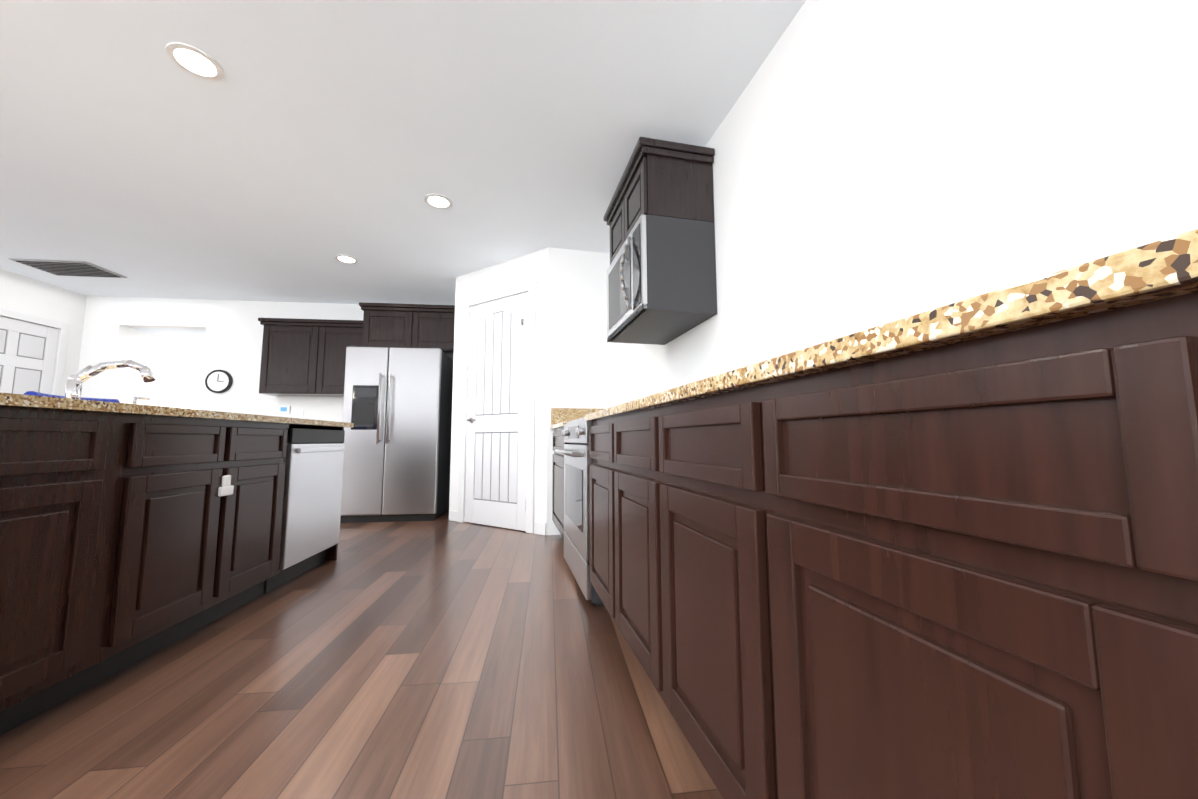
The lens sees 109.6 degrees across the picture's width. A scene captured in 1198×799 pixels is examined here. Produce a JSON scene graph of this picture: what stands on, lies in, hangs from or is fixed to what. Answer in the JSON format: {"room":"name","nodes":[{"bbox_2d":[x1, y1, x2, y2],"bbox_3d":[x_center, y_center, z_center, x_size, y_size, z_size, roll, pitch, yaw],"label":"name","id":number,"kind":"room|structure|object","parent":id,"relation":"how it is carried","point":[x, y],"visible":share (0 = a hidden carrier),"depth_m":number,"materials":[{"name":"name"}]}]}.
{"room":"kitchen","nodes":[
{"label":"kitchen","id":0,"kind":"room"},
{"bbox_2d":[0,269,86,395],"bbox_3d":[-6.278,-0.039,4.158,0.700,2.500,1.550,0,-5,-7],"label":"wall","id":1,"kind":"structure","parent":0,"point":[24,294],"depth_m":4.62,"materials":[{"name":"paint"}]},
{"bbox_2d":[0,316,58,394],"bbox_3d":[-5.922,0.196,4.213,0.103,2.028,0.772,0,-5,-7],"label":"door","id":2,"kind":"structure","parent":1,"relation":"in","point":[27,355],"depth_m":4.40,"materials":[{"name":"grey wood"}]},
{"bbox_2d":[0,308,69,395],"bbox_3d":[-5.985,0.158,4.209,0.135,2.115,0.930,0,-5,-7],"label":"door frame","id":3,"kind":"structure","parent":1,"relation":"attached to","point":[61,357],"depth_m":4.66,"materials":[{"name":"white wood"}]},
{"bbox_2d":[122,328,205,409],"bbox_3d":[-5.304,0.133,6.002,1.170,2.500,1.900,0,-5,-7],"label":"wall","id":4,"kind":"structure","parent":0,"point":[173,359],"depth_m":5.54,"materials":[{"name":"paint"}]},
{"bbox_2d":[78,296,363,421],"bbox_3d":[-3.755,0.048,5.173,4.550,2.500,0.120,0,-5,-7],"label":"wall","id":5,"kind":"structure","parent":0,"point":[234,338],"depth_m":5.07,"materials":[{"name":"paint"}]},
{"bbox_2d":[205,370,232,392],"bbox_3d":[-4.516,-0.215,5.024,0.280,0.280,0.037,0,-5,-7],"label":"wall clock","id":6,"kind":"object","parent":5,"relation":"attached to","point":[218,381],"visible":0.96,"depth_m":5.01,"materials":[{"name":"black plastic"}]},
{"bbox_2d":[279,406,290,413],"bbox_3d":[-3.780,0.125,5.086,0.120,0.090,0.024,0,-5,-7],"label":"thermostat","id":7,"kind":"object","parent":5,"relation":"attached to","point":[284,409],"visible":0.98,"depth_m":5.08,"materials":[{"name":"white plastic"}]},
{"bbox_2d":[259,322,325,396],"bbox_3d":[-3.539,-0.463,5.015,0.675,0.825,0.332,0,-5,-7],"label":"upper cabinet","id":8,"kind":"object","parent":5,"relation":"attached to","point":[303,357],"depth_m":4.86,"materials":[{"name":"brown wood"}]},
{"bbox_2d":[297,410,303,418],"bbox_3d":[-3.607,0.189,5.108,0.070,0.115,0.008,0,-5,-7],"label":"outlet","id":9,"kind":"object","parent":5,"relation":"attached to","point":[300,414],"visible":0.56,"depth_m":5.11,"materials":[{"name":"white plastic"}]},
{"bbox_2d":[322,322,361,396],"bbox_3d":[-3.006,-0.459,5.078,0.675,0.825,0.332,0,-5,-7],"label":"upper cabinet","id":10,"kind":"object","parent":5,"relation":"attached to","point":[339,335],"depth_m":4.92,"materials":[{"name":"brown wood"}]},
{"bbox_2d":[358,306,417,347],"bbox_3d":[-2.356,-0.761,5.020,0.592,0.470,0.657,0,-5,-7],"label":"upper cabinet","id":11,"kind":"object","parent":5,"relation":"attached to","point":[382,326],"depth_m":4.70,"materials":[{"name":"brown wood"}]},
{"bbox_2d":[0,509,722,798],"bbox_3d":[-5.290,1.018,1.701,14.100,0.080,11.600,0,-5,-7],"label":"floor","id":12,"kind":"structure","parent":0,"point":[442,656],"depth_m":1.29,"materials":[{"name":"brown wood"}]},
{"bbox_2d":[23,391,119,402],"bbox_3d":[-2.727,0.501,2.318,0.492,1.048,0.460,0,-5,-7],"label":"sink","id":13,"kind":"object","parent":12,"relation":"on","point":[49,395],"visible":0.1,"depth_m":2.29,"materials":[{"name":"blue"}]},
{"bbox_2d":[0,404,343,734],"bbox_3d":[-2.110,0.522,1.709,1.050,0.884,2.236,0,-5,-7],"label":"kitchen island","id":14,"kind":"object","parent":12,"relation":"on","point":[132,533],"depth_m":1.39,"materials":[{"name":"brown wood"}]},
{"bbox_2d":[0,393,353,427],"bbox_3d":[-2.152,0.065,1.751,1.170,0.034,2.260,0,-5,-7],"label":"island countertop","id":15,"kind":"structure","parent":14,"relation":"on","point":[73,403],"depth_m":1.40,"materials":[{"name":"beige stone"}]},
{"bbox_2d":[65,360,155,399],"bbox_3d":[-2.096,-0.056,1.834,0.334,0.230,0.112,0,-5,-7],"label":"faucet","id":16,"kind":"object","parent":15,"relation":"on","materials":[{"name":"silver metal"}]},
{"bbox_2d":[132,396,151,403],"bbox_3d":[-2.231,0.033,2.058,0.087,0.096,0.032,0,-5,-7],"label":"faucet","id":17,"kind":"object","parent":15,"relation":"on","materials":[{"name":"silver metal"}]},
{"bbox_2d":[264,428,344,592],"bbox_3d":[-1.962,0.611,2.525,0.577,0.862,0.596,0,-5,-7],"label":"dishwasher","id":18,"kind":"object","parent":14,"relation":"in","point":[312,503],"visible":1,"depth_m":2.48,"materials":[{"name":"grey metal"}]},
{"bbox_2d":[340,346,452,522],"bbox_3d":[-2.122,0.370,4.625,0.910,1.742,1.006,0,-5,-7],"label":"refrigerator","id":19,"kind":"object","parent":12,"relation":"on","point":[397,407],"visible":0.94,"depth_m":4.20,"materials":[{"name":"grey metal"}]},
{"bbox_2d":[550,408,603,538],"bbox_3d":[0.030,0.573,3.270,0.731,1.064,0.807,1,-6,-13],"label":"base cabinet","id":20,"kind":"object","parent":12,"relation":"on","point":[561,418],"visible":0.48,"depth_m":3.33,"materials":[{"name":"brown wood"}]},
{"bbox_2d":[555,417,603,605],"bbox_3d":[0.154,0.515,2.488,0.752,1.030,0.770,1,-6,-13],"label":"range","id":21,"kind":"object","parent":12,"relation":"on","point":[575,451],"visible":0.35,"depth_m":2.25,"materials":[{"name":"grey metal"}]},
{"bbox_2d":[589,417,592,584],"bbox_3d":[0.530,0.527,1.868,1.108,0.884,0.621,0,-5,-7],"label":"base cabinet","id":22,"kind":"object","parent":12,"relation":"on","point":[590,418],"depth_m":1.98,"materials":[{"name":"brown wood"}]},
{"bbox_2d":[593,409,612,617],"bbox_3d":[0.580,0.487,1.448,1.108,0.884,0.528,0,-5,-7],"label":"base cabinet","id":23,"kind":"object","parent":12,"relation":"on","point":[603,423],"depth_m":1.76,"materials":[{"name":"brown wood"}]},
{"bbox_2d":[609,229,1197,798],"bbox_3d":[0.775,0.329,-0.197,1.108,0.884,2.923,0,-5,-7],"label":"base cabinet","id":24,"kind":"object","parent":12,"relation":"on","point":[947,551],"depth_m":0.41,"materials":[{"name":"brown wood"}]},
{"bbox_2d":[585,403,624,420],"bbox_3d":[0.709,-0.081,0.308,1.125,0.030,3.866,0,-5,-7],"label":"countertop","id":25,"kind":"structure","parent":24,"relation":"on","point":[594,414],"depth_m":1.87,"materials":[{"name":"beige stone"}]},
{"bbox_2d":[0,0,805,304],"bbox_3d":[-5.300,-1.560,1.946,14.100,0.100,11.600,0,-5,-7],"label":"ceiling","id":26,"kind":"structure","parent":0,"point":[295,150],"depth_m":2.33,"materials":[{"name":"paint"}]},
{"bbox_2d":[8,258,126,277],"bbox_3d":[-5.213,-1.288,4.176,0.640,0.018,0.400,0,-5,-7],"label":"ceiling vent","id":27,"kind":"object","parent":26,"relation":"in","point":[71,268],"visible":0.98,"depth_m":4.14,"materials":[{"name":"grey metal"}]},
{"bbox_2d":[166,42,223,80],"bbox_3d":[-1.822,-1.522,1.911,0.190,0.008,0.190,0,-5,-7],"label":"recessed light","id":28,"kind":"object","parent":26,"relation":"in","point":[194,61],"visible":1,"depth_m":1.90,"materials":[{"name":"white plastic"}]},
{"bbox_2d":[335,255,357,263],"bbox_3d":[-2.382,-1.322,3.990,0.190,0.008,0.190,0,-5,-7],"label":"recessed light","id":29,"kind":"object","parent":26,"relation":"in","point":[347,259],"visible":1,"depth_m":3.98,"materials":[{"name":"white plastic"}]},
{"bbox_2d":[424,194,452,208],"bbox_3d":[-1.150,-1.418,3.033,0.190,0.008,0.190,0,-5,-7],"label":"recessed light","id":30,"kind":"object","parent":26,"relation":"in","point":[438,201],"visible":1,"depth_m":3.02,"materials":[{"name":"white plastic"}]},
{"bbox_2d":[449,278,456,515],"bbox_3d":[-1.508,0.009,4.862,0.120,2.500,1.030,0,-5,-7],"label":"wall","id":31,"kind":"structure","parent":0,"point":[453,398],"depth_m":4.34,"materials":[{"name":"paint"}]},
{"bbox_2d":[418,306,454,359],"bbox_3d":[-1.895,-0.758,5.075,0.591,0.470,0.657,0,-5,-7],"label":"upper cabinet","id":32,"kind":"object","parent":31,"relation":"attached to","point":[435,323],"depth_m":4.76,"materials":[{"name":"brown wood"}]},
{"bbox_2d":[451,247,548,522],"bbox_3d":[-0.931,-0.072,4.038,1.245,2.500,0.120,-4,-7,33],"label":"wall","id":33,"kind":"structure","parent":0,"point":[519,270],"depth_m":3.87,"materials":[{"name":"paint"}]},
{"bbox_2d":[457,280,536,533],"bbox_3d":[-0.939,0.064,4.018,0.980,2.225,0.142,-4,-7,33],"label":"door frame","id":34,"kind":"structure","parent":33,"relation":"attached to","point":[530,287],"depth_m":3.83,"materials":[{"name":"white wood"}]},
{"bbox_2d":[465,292,528,530],"bbox_3d":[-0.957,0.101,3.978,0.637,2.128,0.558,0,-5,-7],"label":"pantry door","id":35,"kind":"structure","parent":33,"relation":"in","point":[495,490],"depth_m":3.96,"materials":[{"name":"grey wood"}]},
{"bbox_2d":[449,510,545,534],"bbox_3d":[-0.964,1.118,3.869,1.245,0.100,0.014,-4,-7,33],"label":"baseboard","id":36,"kind":"structure","parent":33,"relation":"attached to","point":[539,528],"depth_m":3.57,"materials":[{"name":"white wood"}]},
{"bbox_2d":[546,247,631,534],"bbox_3d":[-0.028,-0.098,3.803,0.880,2.500,0.120,1,-6,-13],"label":"wall","id":37,"kind":"structure","parent":0,"point":[589,366],"depth_m":3.76,"materials":[{"name":"paint"}]},
{"bbox_2d":[631,0,1197,400],"bbox_3d":[1.150,-0.433,0.334,0.120,2.500,7.200,1,-6,-13],"label":"wall","id":38,"kind":"structure","parent":0,"point":[878,163],"depth_m":1.16,"materials":[{"name":"paint"}]},
{"bbox_2d":[603,137,714,264],"bbox_3d":[0.339,-1.158,2.691,0.441,0.412,0.840,1,-6,-13],"label":"upper cabinet","id":39,"kind":"object","parent":38,"relation":"attached to","point":[666,178],"visible":0.65,"depth_m":2.33,"materials":[{"name":"brown wood"}]},
{"bbox_2d":[607,214,716,344],"bbox_3d":[0.313,-0.692,2.640,0.498,0.520,0.770,1,-6,-13],"label":"microwave","id":40,"kind":"object","parent":39,"relation":"attached to","point":[661,281],"visible":1,"depth_m":2.30,"materials":[{"name":"grey metal"}]}
]}

